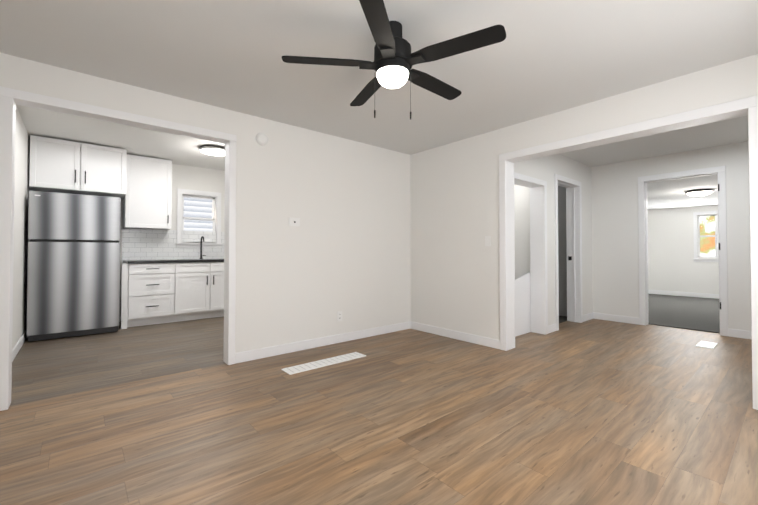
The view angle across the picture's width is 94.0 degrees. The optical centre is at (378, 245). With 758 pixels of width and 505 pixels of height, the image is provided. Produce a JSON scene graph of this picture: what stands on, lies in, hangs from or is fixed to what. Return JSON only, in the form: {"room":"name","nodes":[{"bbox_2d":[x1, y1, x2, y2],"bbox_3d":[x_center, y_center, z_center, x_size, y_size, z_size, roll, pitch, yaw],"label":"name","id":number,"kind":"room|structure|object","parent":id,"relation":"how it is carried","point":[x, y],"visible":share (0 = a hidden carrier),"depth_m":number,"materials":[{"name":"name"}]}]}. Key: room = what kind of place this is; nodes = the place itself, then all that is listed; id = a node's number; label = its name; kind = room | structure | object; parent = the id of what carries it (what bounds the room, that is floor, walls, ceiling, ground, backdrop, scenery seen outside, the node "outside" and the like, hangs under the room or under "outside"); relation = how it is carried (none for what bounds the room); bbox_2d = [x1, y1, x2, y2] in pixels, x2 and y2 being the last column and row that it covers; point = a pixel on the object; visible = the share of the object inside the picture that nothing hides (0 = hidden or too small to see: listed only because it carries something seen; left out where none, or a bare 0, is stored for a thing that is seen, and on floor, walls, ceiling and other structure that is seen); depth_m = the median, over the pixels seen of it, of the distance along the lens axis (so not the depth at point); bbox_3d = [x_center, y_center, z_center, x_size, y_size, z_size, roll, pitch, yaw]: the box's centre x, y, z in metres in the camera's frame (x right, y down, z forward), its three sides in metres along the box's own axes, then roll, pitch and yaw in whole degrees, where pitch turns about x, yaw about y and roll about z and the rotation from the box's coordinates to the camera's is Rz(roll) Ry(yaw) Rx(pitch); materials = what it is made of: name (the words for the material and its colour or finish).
{"room":"empty living room","nodes":[
{"label":"empty living room","id":0,"kind":"room"},
{"bbox_2d":[12,107,31,349],"bbox_3d":[-3.828,-0.212,3.617,0.170,2.700,3.230,1,-1,-40],"label":"wall","id":1,"kind":"structure","parent":0,"point":[21,205],"depth_m":3.93,"materials":[{"name":"white paint"}]},
{"bbox_2d":[12,329,27,361],"bbox_3d":[-3.713,1.087,3.602,0.013,0.100,3.090,1,-1,-40],"label":"baseboard","id":2,"kind":"structure","parent":1,"relation":"attached to","point":[21,341],"depth_m":3.84,"materials":[{"name":"white paint"}]},
{"bbox_2d":[16,105,224,170],"bbox_3d":[-2.573,-1.436,4.700,3.460,0.100,3.230,1,-1,-40],"label":"ceiling","id":3,"kind":"structure","parent":0,"point":[173,148],"depth_m":4.54,"materials":[{"name":"white paint"}]},
{"bbox_2d":[199,145,224,155],"bbox_3d":[-2.342,-1.345,5.045,0.404,0.068,0.404,1,-1,-40],"label":"kitchen ceiling light","id":4,"kind":"object","parent":3,"relation":"attached to","point":[214,150],"visible":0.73,"depth_m":4.93,"materials":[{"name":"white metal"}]},
{"bbox_2d":[119,164,224,321],"bbox_3d":[-3.572,-0.178,5.859,3.460,2.700,0.140,1,-1,-40],"label":"wall","id":5,"kind":"structure","parent":0,"point":[196,178],"depth_m":6.08,"materials":[{"name":"white paint"}]},
{"bbox_2d":[29,135,128,198],"bbox_3d":[-4.133,-1.044,4.909,0.982,0.642,0.596,1,-1,-40],"label":"upper cabinet","id":6,"kind":"object","parent":5,"relation":"attached to","point":[56,165],"depth_m":4.66,"materials":[{"name":"white paint"}]},
{"bbox_2d":[123,155,171,229],"bbox_3d":[-3.614,-0.809,5.528,0.605,1.092,0.316,1,-1,-40],"label":"upper cabinet","id":7,"kind":"object","parent":5,"relation":"attached to","point":[141,186],"depth_m":5.41,"materials":[{"name":"white paint"}]},
{"bbox_2d":[122,229,223,262],"bbox_3d":[-3.133,0.010,6.131,2.145,0.523,0.008,1,-1,-40],"label":"backsplash","id":8,"kind":"structure","parent":5,"relation":"attached to","point":[143,244],"depth_m":5.79,"materials":[{"name":"tile"}]},
{"bbox_2d":[176,188,221,247],"bbox_3d":[-3.147,-0.458,6.182,0.730,0.990,0.183,1,-1,-40],"label":"kitchen window","id":9,"kind":"structure","parent":5,"relation":"in","point":[215,197],"depth_m":6.17,"materials":[{"name":"white paint"}]},
{"bbox_2d":[0,53,410,352],"bbox_3d":[-1.303,-0.213,3.568,4.800,2.700,0.110,1,-1,-40],"label":"wall","id":10,"kind":"structure","parent":0,"point":[344,247],"depth_m":3.86,"materials":[{"name":"white paint"}]},
{"bbox_2d":[256,133,267,144],"bbox_3d":[-1.184,-1.083,3.585,0.124,0.124,0.036,1,-1,-40],"label":"smoke detector","id":11,"kind":"object","parent":10,"relation":"attached to","point":[261,138],"visible":1,"depth_m":3.57,"materials":[{"name":"white plastic"}]},
{"bbox_2d":[289,218,299,225],"bbox_3d":[-0.913,-0.254,3.817,0.125,0.090,0.012,1,-1,-40],"label":"thermostat","id":12,"kind":"object","parent":10,"relation":"attached to","point":[294,221],"visible":1,"depth_m":3.81,"materials":[{"name":"white plastic"}]},
{"bbox_2d":[235,321,410,363],"bbox_3d":[-0.470,1.096,4.173,2.400,0.100,0.013,1,-1,-40],"label":"baseboard","id":13,"kind":"structure","parent":10,"relation":"attached to","point":[249,355],"depth_m":3.96,"materials":[{"name":"white paint"}]},
{"bbox_2d":[337,311,341,321],"bbox_3d":[-0.465,0.836,4.183,0.070,0.116,0.008,1,-1,-40],"label":"electrical outlet plate","id":14,"kind":"object","parent":10,"relation":"attached to","point":[339,315],"visible":1,"depth_m":4.18,"materials":[{"name":"white plastic"}]},
{"bbox_2d":[0,86,757,410],"bbox_3d":[1.082,0.031,3.385,6.877,2.205,3.503,1,-1,-40],"label":"door frame","id":15,"kind":"structure","parent":10,"relation":"attached to","point":[11,99],"depth_m":3.39,"materials":[{"name":"white paint"}]},
{"bbox_2d":[0,316,757,504],"bbox_3d":[0.101,1.174,4.009,7.540,0.060,7.680,1,-1,-40],"label":"floor","id":16,"kind":"structure","parent":0,"point":[597,412],"depth_m":2.24,"materials":[{"name":"brown wood"}]},
{"bbox_2d":[27,191,120,341],"bbox_3d":[-4.030,0.255,4.718,0.877,1.800,0.798,1,-1,-40],"label":"fridge","id":17,"kind":"object","parent":16,"relation":"on","point":[73,285],"visible":1,"depth_m":4.39,"materials":[{"name":"silver metal"}]},
{"bbox_2d":[121,263,180,328],"bbox_3d":[-3.504,0.712,5.370,0.710,0.905,0.649,1,-1,-40],"label":"base cabinet","id":18,"kind":"object","parent":16,"relation":"on","point":[160,291],"depth_m":5.12,"materials":[{"name":"white paint"}]},
{"bbox_2d":[123,259,223,262],"bbox_3d":[-2.908,0.247,5.873,2.131,0.040,0.663,1,-1,-40],"label":"countertop","id":19,"kind":"structure","parent":18,"relation":"on","point":[160,260],"depth_m":5.40,"materials":[{"name":"black stone"}]},
{"bbox_2d":[200,236,205,258],"bbox_3d":[-2.987,0.033,6.032,0.099,0.389,0.185,1,-1,-40],"label":"faucet","id":20,"kind":"object","parent":19,"relation":"on","point":[201,255],"visible":1,"depth_m":6.06,"materials":[{"name":"black metal"}]},
{"bbox_2d":[181,263,223,320],"bbox_3d":[-2.880,0.720,5.898,1.045,0.905,0.649,1,-1,-40],"label":"base cabinet","id":21,"kind":"object","parent":16,"relation":"on","point":[202,284],"depth_m":5.57,"materials":[{"name":"white paint"}]},
{"bbox_2d":[281,352,365,374],"bbox_3d":[-0.510,1.131,3.432,0.850,0.006,0.180,1,-1,-40],"label":"floor vent","id":22,"kind":"object","parent":16,"relation":"in","point":[318,364],"visible":1,"depth_m":3.38,"materials":[{"name":"white metal"}]},
{"bbox_2d":[696,341,717,348],"bbox_3d":[3.779,1.141,4.077,0.360,0.006,0.148,1,-1,-40],"label":"floor vent","id":23,"kind":"object","parent":16,"relation":"in","point":[706,344],"visible":1,"depth_m":4.07,"materials":[{"name":"white metal"}]},
{"bbox_2d":[0,0,757,166],"bbox_3d":[1.145,-1.365,2.816,7.540,0.100,4.450,1,-1,-40],"label":"ceiling","id":24,"kind":"structure","parent":0,"point":[545,57],"depth_m":2.44,"materials":[{"name":"white paint"}]},
{"bbox_2d":[282,0,505,119],"bbox_3d":[0.116,-1.042,2.169,1.209,0.563,1.256,1,-1,-40],"label":"ceiling fan","id":25,"kind":"object","parent":24,"relation":"hanging from","point":[395,59],"visible":1,"depth_m":2.04,"materials":[{"name":"black metal"}]},
{"bbox_2d":[514,184,530,323],"bbox_3d":[1.835,-0.189,5.132,0.050,2.700,0.840,1,-1,-40],"label":"wall","id":26,"kind":"structure","parent":0,"point":[522,225],"depth_m":4.90,"materials":[{"name":"white paint"}]},
{"bbox_2d":[514,154,592,325],"bbox_3d":[2.443,-0.191,4.979,2.740,2.700,0.180,1,-1,-40],"label":"wall","id":27,"kind":"structure","parent":0,"point":[546,168],"depth_m":4.94,"materials":[{"name":"white paint"}]},
{"bbox_2d":[515,272,530,336],"bbox_3d":[1.731,0.751,4.489,0.760,0.800,0.012,1,-1,-40],"label":"trim","id":28,"kind":"structure","parent":27,"relation":"attached to","point":[522,306],"depth_m":4.60,"materials":[{"name":"white paint"}]},
{"bbox_2d":[548,323,555,332],"bbox_3d":[2.300,1.105,4.710,0.260,0.100,0.013,1,-1,-40],"label":"baseboard","id":29,"kind":"structure","parent":27,"relation":"attached to","point":[551,328],"depth_m":4.71,"materials":[{"name":"white paint"}]},
{"bbox_2d":[583,312,593,321],"bbox_3d":[3.254,1.117,5.518,0.440,0.100,0.013,1,-1,-40],"label":"baseboard","id":30,"kind":"structure","parent":27,"relation":"attached to","point":[586,317],"depth_m":5.53,"materials":[{"name":"white paint"}]},
{"bbox_2d":[558,186,566,315],"bbox_3d":[2.901,-0.173,6.132,0.050,2.700,0.990,1,-1,-40],"label":"wall","id":31,"kind":"structure","parent":0,"point":[562,264],"depth_m":5.89,"materials":[{"name":"grey paint"}]},
{"bbox_2d":[559,315,566,322],"bbox_3d":[2.382,1.168,5.679,1.300,0.004,1.000,1,-1,-40],"label":"floor","id":32,"kind":"structure","parent":0,"point":[562,319],"depth_m":5.61,"materials":[{"name":"grey"}]},
{"bbox_2d":[410,54,757,339],"bbox_3d":[1.906,-0.216,3.370,0.160,2.700,4.340,1,-1,-40],"label":"wall","id":33,"kind":"structure","parent":0,"point":[454,259],"depth_m":4.11,"materials":[{"name":"white paint"}]},
{"bbox_2d":[411,321,499,348],"bbox_3d":[0.900,1.100,4.404,0.013,0.100,1.350,1,-1,-40],"label":"baseboard","id":34,"kind":"structure","parent":33,"relation":"attached to","point":[485,341],"depth_m":4.31,"materials":[{"name":"white paint"}]},
{"bbox_2d":[485,236,490,245],"bbox_3d":[1.239,-0.052,4.022,0.009,0.116,0.072,1,-1,-40],"label":"switch plate","id":35,"kind":"object","parent":33,"relation":"attached to","point":[487,240],"visible":1,"depth_m":4.02,"materials":[{"name":"white plastic"}]},
{"bbox_2d":[591,141,750,330],"bbox_3d":[4.388,-0.196,4.686,0.150,2.700,3.140,1,-1,-40],"label":"wall","id":36,"kind":"structure","parent":0,"point":[615,262],"depth_m":5.25,"materials":[{"name":"white paint"}]},
{"bbox_2d":[594,312,639,324],"bbox_3d":[3.630,1.116,5.436,0.013,0.100,0.625,1,-1,-40],"label":"baseboard","id":37,"kind":"structure","parent":36,"relation":"attached to","point":[617,318],"depth_m":5.41,"materials":[{"name":"white paint"}]},
{"bbox_2d":[728,328,751,338],"bbox_3d":[4.835,1.094,4.013,0.013,0.100,1.245,1,-1,-40],"label":"baseboard","id":38,"kind":"structure","parent":36,"relation":"attached to","point":[737,333],"depth_m":4.41,"materials":[{"name":"white paint"}]},
{"bbox_2d":[647,174,717,209],"bbox_3d":[5.879,-0.986,6.644,4.640,0.100,3.580,1,-1,-40],"label":"ceiling","id":39,"kind":"structure","parent":0,"point":[667,194],"depth_m":6.38,"materials":[{"name":"white paint"}]},
{"bbox_2d":[685,189,713,195],"bbox_3d":[5.459,-0.894,6.024,0.370,0.098,0.370,1,-1,-40],"label":"light","id":40,"kind":"object","parent":39,"relation":"attached to","point":[700,192],"visible":1,"depth_m":5.93,"materials":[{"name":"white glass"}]},
{"bbox_2d":[647,205,718,293],"bbox_3d":[7.593,-0.143,8.089,0.140,2.700,3.270,1,-1,-40],"label":"wall","id":41,"kind":"structure","parent":0,"point":[673,265],"depth_m":8.47,"materials":[{"name":"white paint"}]},
{"bbox_2d":[648,290,718,298],"bbox_3d":[7.537,1.144,8.016,0.013,0.100,3.300,1,-1,-40],"label":"baseboard","id":42,"kind":"structure","parent":41,"relation":"attached to","point":[689,294],"depth_m":8.37,"materials":[{"name":"white paint"}]},
{"bbox_2d":[693,211,718,261],"bbox_3d":[7.513,-0.203,8.095,0.115,1.160,0.490,1,-1,-40],"label":"bedroom window","id":43,"kind":"structure","parent":41,"relation":"in","point":[697,236],"depth_m":8.15,"materials":[{"name":"white paint"}]},
{"bbox_2d":[648,294,719,332],"bbox_3d":[5.872,1.208,6.603,4.660,0.072,3.580,1,-1,-40],"label":"floor","id":44,"kind":"structure","parent":0,"point":[694,313],"depth_m":6.16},
{"label":"outside","id":45,"kind":"structure","parent":0,"visible":0},
{"bbox_2d":[184,197,212,231],"bbox_3d":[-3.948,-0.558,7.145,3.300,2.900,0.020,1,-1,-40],"label":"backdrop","id":46,"kind":"structure","parent":45,"point":[197,210],"depth_m":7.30,"materials":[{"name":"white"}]},
{"bbox_2d":[700,216,714,255],"bbox_3d":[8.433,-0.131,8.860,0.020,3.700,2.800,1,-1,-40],"label":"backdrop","id":47,"kind":"structure","parent":45,"point":[709,220],"depth_m":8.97,"materials":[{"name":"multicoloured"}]}
]}

